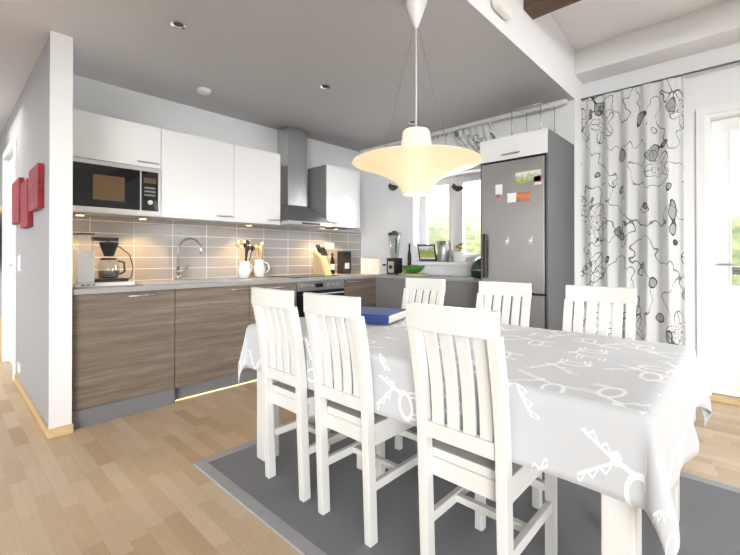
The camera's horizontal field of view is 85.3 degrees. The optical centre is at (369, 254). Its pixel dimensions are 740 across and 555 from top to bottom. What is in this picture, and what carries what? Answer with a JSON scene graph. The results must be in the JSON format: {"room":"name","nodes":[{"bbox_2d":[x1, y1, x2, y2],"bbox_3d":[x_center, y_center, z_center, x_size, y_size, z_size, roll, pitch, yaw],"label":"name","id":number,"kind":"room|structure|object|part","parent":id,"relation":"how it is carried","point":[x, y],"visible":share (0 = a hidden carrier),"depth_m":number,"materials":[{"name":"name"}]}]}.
{"room":"kitchen","nodes":[
{"label":"kitchen","id":0,"kind":"room"},
{"bbox_2d":[0,30,72,428],"bbox_3d":[-3.369,-0.118,3.838,3.935,2.500,0.141,0,0,43],"label":"wall","id":1,"kind":"structure","parent":0,"point":[36,302],"depth_m":2.64,"materials":[{"name":"white paint"}]},
{"bbox_2d":[12,177,23,224],"bbox_3d":[-2.982,-0.441,3.401,0.460,0.360,0.035,0,0,43],"label":"picture","id":2,"kind":"object","parent":1,"relation":"attached to","point":[16,189],"visible":0.79,"depth_m":3.32},
{"bbox_2d":[17,361,20,373],"bbox_3d":[-2.970,0.957,3.400,0.110,0.085,0.012,0,0,43],"label":"outlet","id":3,"kind":"object","parent":1,"relation":"attached to","point":[19,367],"visible":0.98,"depth_m":3.38,"materials":[{"name":"white plastic"}]},
{"bbox_2d":[17,255,20,270],"bbox_3d":[-2.971,0.074,3.402,0.090,0.140,0.016,0,0,43],"label":"light switch","id":4,"kind":"object","parent":1,"relation":"attached to","point":[19,263],"visible":1,"depth_m":3.38,"materials":[{"name":"white plastic"}]},
{"bbox_2d":[20,178,32,228],"bbox_3d":[-2.606,-0.377,3.049,0.350,0.350,0.035,0,0,43],"label":"picture","id":5,"kind":"object","parent":1,"relation":"attached to","point":[26,218],"visible":0.81,"depth_m":3.00},
{"bbox_2d":[14,375,52,438],"bbox_3d":[-2.560,1.100,3.015,1.663,0.054,0.013,0,0,43],"label":"baseboard","id":6,"kind":"structure","parent":1,"relation":"attached to","point":[48,432],"depth_m":2.80,"materials":[{"name":"beige wood"}]},
{"bbox_2d":[28,163,43,211],"bbox_3d":[-2.285,-0.449,2.748,0.390,0.290,0.035,0,0,43],"label":"picture","id":7,"kind":"object","parent":1,"relation":"attached to","point":[36,189],"visible":0.98,"depth_m":2.63},
{"bbox_3d":[-1.929,-0.125,2.508,0.014,2.500,0.114,0,0,43],"label":"trim","id":8,"kind":"part","parent":1,"relation":"part of","materials":[{"name":"white"}]},
{"bbox_2d":[73,75,360,232],"bbox_3d":[-1.190,-0.116,4.326,0.150,2.500,3.565,0,0,43],"label":"wall","id":9,"kind":"structure","parent":0,"point":[98,98],"depth_m":3.72,"materials":[{"name":"white paint"}]},
{"bbox_2d":[72,215,360,281],"bbox_3d":[-1.230,-0.009,4.168,0.006,0.565,3.250,0,0,43],"label":"wall tiles","id":10,"kind":"structure","parent":9,"relation":"attached to","point":[149,247],"depth_m":3.78,"materials":[{"name":"grey tile"}]},
{"bbox_2d":[237,240,333,248],"bbox_3d":[-0.895,-0.105,4.515,0.010,0.080,1.305,0,0,43],"label":"backsplash","id":11,"kind":"structure","parent":9,"relation":"attached to","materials":[{"name":"beige tile"}]},
{"bbox_2d":[0,0,582,151],"bbox_3d":[-2.771,-1.847,3.085,6.050,0.950,7.550,0,0,43],"label":"ceiling","id":12,"kind":"structure","parent":0,"point":[274,64],"depth_m":2.86,"materials":[{"name":"white paint"}]},
{"bbox_2d":[170,20,186,28],"bbox_3d":[-1.145,-1.372,2.400,0.090,0.005,0.090,0,0,43],"label":"recessed light","id":13,"kind":"object","parent":12,"relation":"in","point":[177,24],"visible":1,"depth_m":2.40,"materials":[{"name":"silver metal"}]},
{"bbox_2d":[197,87,210,94],"bbox_3d":[-1.383,-1.355,3.343,0.110,0.029,0.110,0,0,43],"label":"smoke detector","id":14,"kind":"object","parent":12,"relation":"attached to","point":[203,91],"visible":1,"depth_m":3.31,"materials":[{"name":"white plastic"}]},
{"bbox_2d":[320,84,330,88],"bbox_3d":[-0.364,-1.368,3.276,0.090,0.005,0.090,0,0,43],"label":"recessed light","id":15,"kind":"object","parent":12,"relation":"in","point":[325,86],"visible":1,"depth_m":3.28,"materials":[{"name":"silver metal"}]},
{"bbox_2d":[352,0,482,196],"bbox_3d":[0.251,-0.850,2.184,0.696,1.052,0.696,0,0,43],"label":"pendant lamp","id":16,"kind":"object","parent":12,"relation":"hanging from","point":[416,163],"visible":1,"depth_m":2.06,"materials":[{"name":"beige"}]},
{"bbox_2d":[360,99,567,153],"bbox_3d":[0.813,-1.328,4.416,2.540,0.074,0.045,0,0,43],"label":"rail","id":17,"kind":"object","parent":12,"relation":"attached to","point":[562,102],"visible":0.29,"depth_m":4.07,"materials":[{"name":"white"}]},
{"bbox_2d":[388,183,397,189],"bbox_3d":[0.280,-1.034,4.913,0.160,0.509,0.066,0,0,43],"label":"bird","id":18,"kind":"object","parent":17,"relation":"hanging from","point":[392,187],"visible":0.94,"depth_m":4.88},
{"bbox_2d":[451,134,463,191],"bbox_3d":[0.937,-0.979,4.297,0.160,0.624,0.066,0,0,43],"label":"bird","id":19,"kind":"object","parent":17,"relation":"hanging from","point":[456,188],"visible":0.98,"depth_m":4.28},
{"bbox_2d":[455,122,494,153],"bbox_3d":[1.113,-0.720,4.133,0.560,1.205,0.046,0,0,43],"label":"curtain","id":20,"kind":"object","parent":17,"relation":"hanging from","point":[471,138],"visible":0.27,"depth_m":4.16,"materials":[{"name":"white fabric"}]},
{"bbox_2d":[492,0,513,19],"bbox_3d":[0.760,-1.470,2.380,0.064,0.170,0.280,0,0,43],"label":"detector","id":21,"kind":"object","parent":12,"relation":"attached to","point":[504,9],"visible":0.98,"depth_m":2.37,"materials":[{"name":"white plastic"}]},
{"bbox_2d":[0,358,739,554],"bbox_3d":[-0.732,1.169,1.333,11.400,0.100,7.800,0,0,43],"label":"floor","id":22,"kind":"structure","parent":0,"point":[140,483],"depth_m":2.02,"materials":[{"name":"beige wood"}]},
{"bbox_2d":[0,315,1,355],"bbox_3d":[-4.423,0.909,4.562,0.800,0.449,0.298,0,0,43],"label":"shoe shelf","id":23,"kind":"object","parent":22,"relation":"on","point":[0,335],"visible":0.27,"depth_m":4.39,"materials":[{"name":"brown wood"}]},
{"bbox_2d":[72,109,375,429],"bbox_3d":[-0.999,-0.117,3.949,0.630,2.496,3.244,0,0,43],"label":"kitchen cabinets","id":24,"kind":"object","parent":22,"relation":"on","point":[140,346],"depth_m":3.16,"materials":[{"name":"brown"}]},
{"bbox_2d":[72,281,134,286],"bbox_3d":[-1.967,0.214,2.946,0.260,0.024,0.360,0,0,43],"label":"tray","id":25,"kind":"object","parent":24,"relation":"on","point":[94,284],"visible":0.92,"depth_m":2.86,"materials":[{"name":"white plastic"}]},
{"bbox_2d":[73,233,127,282],"bbox_3d":[-1.972,0.026,2.949,0.150,0.350,0.317,0,0,43],"label":"coffee maker","id":26,"kind":"object","parent":25,"relation":"on","point":[83,266],"visible":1,"depth_m":2.87,"materials":[{"name":"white plastic"}]},
{"bbox_2d":[107,241,133,278],"bbox_3d":[-1.969,0.036,3.155,0.294,0.315,0.167,0,0,43],"label":"cable","id":27,"kind":"object","parent":26,"relation":"attached to","point":[130,259],"visible":0.62,"depth_m":3.19,"materials":[{"name":"black plastic"}]},
{"bbox_2d":[73,157,160,216],"bbox_3d":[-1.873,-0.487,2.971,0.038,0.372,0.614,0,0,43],"label":"microwave","id":28,"kind":"object","parent":24,"relation":"in","point":[100,185],"depth_m":2.96,"materials":[{"name":"silver metal"}]},
{"bbox_2d":[175,237,201,279],"bbox_3d":[-1.594,0.040,3.524,0.207,0.374,0.165,0,0,43],"label":"faucet","id":29,"kind":"object","parent":24,"relation":"on","point":[178,271],"depth_m":3.52,"materials":[{"name":"silver metal"}]},
{"bbox_2d":[135,278,252,284],"bbox_3d":[-1.498,0.303,3.424,0.394,0.158,0.884,0,0,43],"label":"sink","id":30,"kind":"object","parent":24,"relation":"in","point":[177,280],"depth_m":3.35,"materials":[{"name":"silver metal"}]},
{"bbox_2d":[236,239,254,277],"bbox_3d":[-1.198,0.043,3.885,0.152,0.376,0.186,0,0,43],"label":"jug","id":31,"kind":"object","parent":24,"relation":"on","point":[244,269],"visible":1,"depth_m":3.84,"materials":[{"name":"white ceramic"}]},
{"bbox_2d":[254,242,269,276],"bbox_3d":[-1.104,0.053,4.088,0.116,0.358,0.162,0,0,43],"label":"jug","id":32,"kind":"object","parent":24,"relation":"on","point":[259,268],"visible":1,"depth_m":4.04,"materials":[{"name":"white ceramic"}]},
{"bbox_2d":[72,272,480,294],"bbox_3d":[-0.473,0.247,3.454,2.070,0.035,3.245,0,0,43],"label":"countertop","id":33,"kind":"structure","parent":24,"relation":"on","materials":[{"name":"grey"}]},
{"bbox_2d":[267,126,331,228],"bbox_3d":[-0.772,-0.830,4.311,0.461,1.068,0.580,0,0,43],"label":"hood","id":34,"kind":"object","parent":24,"relation":"attached to","point":[294,212],"depth_m":4.34,"materials":[{"name":"silver metal"}]},
{"bbox_2d":[271,274,339,277],"bbox_3d":[-0.699,0.231,4.279,0.490,0.006,0.580,0,0,43],"label":"cooktop","id":35,"kind":"object","parent":24,"relation":"in","point":[301,275],"depth_m":4.21,"materials":[{"name":"black glass"}]},
{"bbox_2d":[296,280,343,316],"bbox_3d":[-0.684,0.569,4.264,0.629,0.594,0.618,0,0,43],"label":"oven","id":36,"kind":"object","parent":24,"relation":"in","point":[331,287],"depth_m":4.02,"materials":[{"name":"silver metal"}]},
{"bbox_2d":[313,244,331,274],"bbox_3d":[-0.546,0.060,4.619,0.209,0.349,0.105,0,0,43],"label":"knife block","id":37,"kind":"object","parent":24,"relation":"on","point":[321,265],"visible":0.94,"depth_m":4.60,"materials":[{"name":"brown wood"}]},
{"bbox_2d":[330,253,334,273],"bbox_3d":[-0.450,0.110,4.800,0.057,0.250,0.057,0,0,43],"label":"oil bottle","id":38,"kind":"object","parent":24,"relation":"on","point":[332,265],"visible":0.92,"depth_m":4.78,"materials":[{"name":"black glass"}]},
{"bbox_2d":[337,251,350,273],"bbox_3d":[-0.314,0.101,4.916,0.102,0.270,0.135,0,0,43],"label":"coffee bag","id":39,"kind":"object","parent":24,"relation":"on","point":[343,262],"visible":1,"depth_m":4.88,"materials":[{"name":"black plastic"}]},
{"bbox_2d":[361,258,386,273],"bbox_3d":[0.058,0.140,4.865,0.313,0.192,0.170,0,0,43],"label":"toaster","id":40,"kind":"object","parent":24,"relation":"on","point":[373,265],"visible":0.98,"depth_m":4.78,"materials":[{"name":"white plastic"}]},
{"bbox_2d":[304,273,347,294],"bbox_3d":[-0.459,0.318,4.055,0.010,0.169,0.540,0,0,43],"label":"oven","id":41,"kind":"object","parent":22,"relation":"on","point":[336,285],"depth_m":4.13,"materials":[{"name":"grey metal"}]},
{"bbox_2d":[376,274,480,308],"bbox_3d":[0.736,0.683,4.284,1.440,0.898,0.379,0,0,43],"label":"base cabinet","id":42,"kind":"object","parent":22,"relation":"on","point":[461,291],"depth_m":4.21,"materials":[{"name":"grey wood"}]},
{"bbox_2d":[387,231,401,273],"bbox_3d":[0.299,-0.020,4.774,0.152,0.510,0.189,0,0,43],"label":"blender","id":43,"kind":"object","parent":42,"relation":"on","point":[394,265],"visible":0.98,"depth_m":4.72,"materials":[{"name":"black plastic"}]},
{"bbox_2d":[408,244,410,264],"bbox_3d":[0.465,0.055,4.725,0.043,0.360,0.044,0,0,43],"label":"bottle","id":44,"kind":"object","parent":42,"relation":"on","point":[409,256],"visible":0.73,"depth_m":4.71,"materials":[{"name":"black glass"}]},
{"bbox_2d":[398,273,428,275],"bbox_3d":[0.489,0.225,4.516,0.340,0.018,0.340,0,0,43],"label":"round board","id":45,"kind":"object","parent":42,"relation":"on","point":[414,274],"visible":0.88,"depth_m":4.39,"materials":[{"name":"brown wood"}]},
{"bbox_2d":[402,265,424,272],"bbox_3d":[0.489,0.167,4.516,0.270,0.095,0.270,0,0,43],"label":"bowl","id":46,"kind":"object","parent":45,"relation":"on","point":[412,268],"visible":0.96,"depth_m":4.43,"materials":[{"name":"green glass"}]},
{"bbox_2d":[470,257,480,277],"bbox_3d":[1.132,0.125,3.915,0.304,0.212,0.304,0,0,43],"label":"dome","id":47,"kind":"object","parent":42,"relation":"on","point":[475,269],"visible":0.42,"depth_m":3.84,"materials":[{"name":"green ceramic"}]},
{"bbox_2d":[193,421,739,554],"bbox_3d":[0.428,1.116,2.000,2.197,0.012,1.669,0,0,43],"label":"rug","id":48,"kind":"object","parent":22,"relation":"on","point":[709,522],"visible":0.33,"depth_m":1.73,"materials":[{"name":"grey fabric"}]},
{"bbox_2d":[251,287,361,501],"bbox_3d":[-0.298,0.635,2.019,0.313,0.949,0.507,0,0,43],"label":"chair","id":49,"kind":"object","parent":48,"relation":"on","point":[278,325],"visible":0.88,"depth_m":1.88,"materials":[{"name":"white paint"}]},
{"bbox_2d":[303,292,417,547],"bbox_3d":[0.001,0.634,1.739,0.313,0.949,0.507,0,0,43],"label":"chair","id":50,"kind":"object","parent":48,"relation":"on","point":[348,412],"visible":0.88,"depth_m":1.61,"materials":[{"name":"white paint"}]},
{"bbox_2d":[395,278,445,449],"bbox_3d":[0.215,0.638,2.553,0.313,0.949,0.507,0,0,43],"label":"chair","id":51,"kind":"object","parent":48,"relation":"on","point":[435,287],"visible":0.27,"depth_m":2.68,"materials":[{"name":"white paint"}]},
{"bbox_2d":[257,371,679,554],"bbox_3d":[0.334,0.748,1.935,1.812,0.721,0.961,0,0,43],"label":"table","id":52,"kind":"object","parent":48,"relation":"on","point":[621,527],"visible":0.12,"depth_m":1.04,"materials":[{"name":"white paint"}]},
{"bbox_2d":[238,315,711,554],"bbox_3d":[0.334,0.549,1.936,1.952,0.337,1.065,0,0,43],"label":"table cloth","id":53,"kind":"object","parent":52,"relation":"on","point":[614,417],"visible":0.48,"depth_m":1.17,"materials":[{"name":"white fabric"}]},
{"bbox_2d":[344,306,405,324],"bbox_3d":[0.013,0.350,2.324,0.325,0.050,0.290,0,0,25],"label":"book","id":54,"kind":"object","parent":53,"relation":"on","point":[380,315],"visible":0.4,"depth_m":2.20,"materials":[{"name":"blue paper"}]},
{"bbox_2d":[406,302,557,554],"bbox_3d":[0.395,0.632,1.370,0.313,0.949,0.507,0,0,43],"label":"chair","id":55,"kind":"object","parent":48,"relation":"on","point":[482,466],"visible":0.98,"depth_m":1.25,"materials":[{"name":"white paint"}]},
{"bbox_2d":[476,281,531,326],"bbox_3d":[0.624,0.636,2.170,0.313,0.949,0.507,0,0,43],"label":"chair","id":56,"kind":"object","parent":48,"relation":"on","point":[488,290],"visible":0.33,"depth_m":2.29,"materials":[{"name":"white paint"}]},
{"bbox_2d":[532,285,636,508],"bbox_3d":[0.985,0.634,1.832,0.313,0.949,0.507,0,0,43],"label":"chair","id":57,"kind":"object","parent":48,"relation":"on","point":[618,298],"visible":0.25,"depth_m":1.96,"materials":[{"name":"white paint"}]},
{"bbox_2d":[480,128,573,331],"bbox_3d":[1.356,0.082,3.476,0.563,2.094,0.705,0,0,43],"label":"fridge","id":58,"kind":"object","parent":22,"relation":"on","point":[527,207],"visible":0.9,"depth_m":3.23,"materials":[{"name":"grey metal"}]},
{"bbox_2d":[511,103,554,134],"bbox_3d":[1.451,-1.149,3.567,0.258,0.360,0.338,0,0,43],"label":"drying rack","id":59,"kind":"object","parent":58,"relation":"on","point":[531,112],"visible":0.81,"depth_m":3.53,"materials":[{"name":"silver metal"}]},
{"bbox_2d":[361,99,580,303],"bbox_3d":[0.876,-0.115,4.594,2.800,2.500,0.350,0,0,43],"label":"wall","id":60,"kind":"structure","parent":0,"point":[385,209],"depth_m":4.58,"materials":[{"name":"white paint"}]},
{"bbox_2d":[417,244,437,260],"bbox_3d":[0.673,-0.018,4.728,0.250,0.197,0.060,0,0,43],"label":"frame","id":61,"kind":"object","parent":60,"relation":"on","point":[426,252],"visible":1,"depth_m":4.72,"materials":[{"name":"black plastic"}]},
{"bbox_2d":[437,241,451,261],"bbox_3d":[0.847,-0.032,4.532,0.190,0.235,0.148,0,0,43],"label":"metal pitcher","id":62,"kind":"object","parent":60,"relation":"on","point":[443,248],"visible":0.98,"depth_m":4.49,"materials":[{"name":"grey metal"}]},
{"bbox_3d":[0.932,-0.383,4.502,1.010,1.005,0.290,0,0,43],"label":"frame","id":63,"kind":"part","parent":60,"relation":"part of","materials":[{"name":"white wood"}]},
{"bbox_2d":[452,242,467,261],"bbox_3d":[0.985,-0.022,4.403,0.173,0.214,0.173,0,0,43],"label":"flower pot","id":64,"kind":"object","parent":60,"relation":"on","point":[459,256],"visible":0.98,"depth_m":4.34,"materials":[{"name":"white ceramic"}]},
{"bbox_2d":[550,0,727,49],"bbox_3d":[1.476,-2.052,-0.718,5.350,0.576,7.800,0,0,43],"label":"ceiling","id":65,"kind":"structure","parent":0,"point":[582,23],"depth_m":3.08,"materials":[{"name":"white paint"}]},
{"bbox_2d":[524,0,580,18],"bbox_3d":[3.052,-1.837,0.963,5.349,0.330,0.160,0,0,43],"label":"wood beam","id":66,"kind":"structure","parent":65,"relation":"attached to","point":[534,9],"depth_m":2.70,"materials":[{"name":"brown wood"}]},
{"bbox_2d":[575,0,739,83],"bbox_3d":[3.848,-1.706,1.813,5.350,0.225,0.260,0,0,43],"label":"beam","id":67,"kind":"structure","parent":0,"point":[706,29],"depth_m":3.15,"materials":[{"name":"white"}]},
{"bbox_2d":[583,42,739,405],"bbox_3d":[4.034,-0.342,2.006,5.350,2.930,0.314,0,0,43],"label":"wall","id":68,"kind":"structure","parent":0,"point":[711,124],"depth_m":3.14,"materials":[{"name":"white paint"}]},
{"bbox_2d":[581,60,739,100],"bbox_3d":[3.305,-1.423,2.441,3.802,0.040,0.081,0,0,43],"label":"curtain rod","id":69,"kind":"object","parent":68,"relation":"attached to","point":[704,69],"visible":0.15,"depth_m":3.22,"materials":[{"name":"silver metal"}]},
{"bbox_2d":[581,76,685,345],"bbox_3d":[2.160,-0.148,3.435,0.850,2.515,0.102,0,0,43],"label":"floral curtain","id":70,"kind":"object","parent":69,"relation":"hanging from","point":[632,187],"visible":0.67,"depth_m":3.38,"materials":[{"name":"white fabric"}]},
{"bbox_3d":[2.997,-0.008,2.879,1.010,2.270,0.174,0,0,43],"label":"door","id":71,"kind":"part","parent":68,"relation":"part of","materials":[{"name":"white wood"}]},
{"bbox_2d":[732,267,739,274],"bbox_3d":[3.921,0.678,3.109,5.030,1.100,1.150,0,0,43],"label":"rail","id":72,"kind":"object","parent":68,"relation":"attached to","point":[735,270],"depth_m":4.01,"materials":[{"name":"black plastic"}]},
{"label":"outside","id":73,"kind":"structure","parent":0,"visible":0},
{"bbox_2d":[428,131,739,285],"bbox_3d":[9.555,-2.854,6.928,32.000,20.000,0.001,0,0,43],"label":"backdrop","id":74,"kind":"structure","parent":73,"point":[476,229],"depth_m":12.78,"materials":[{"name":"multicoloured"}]}
]}

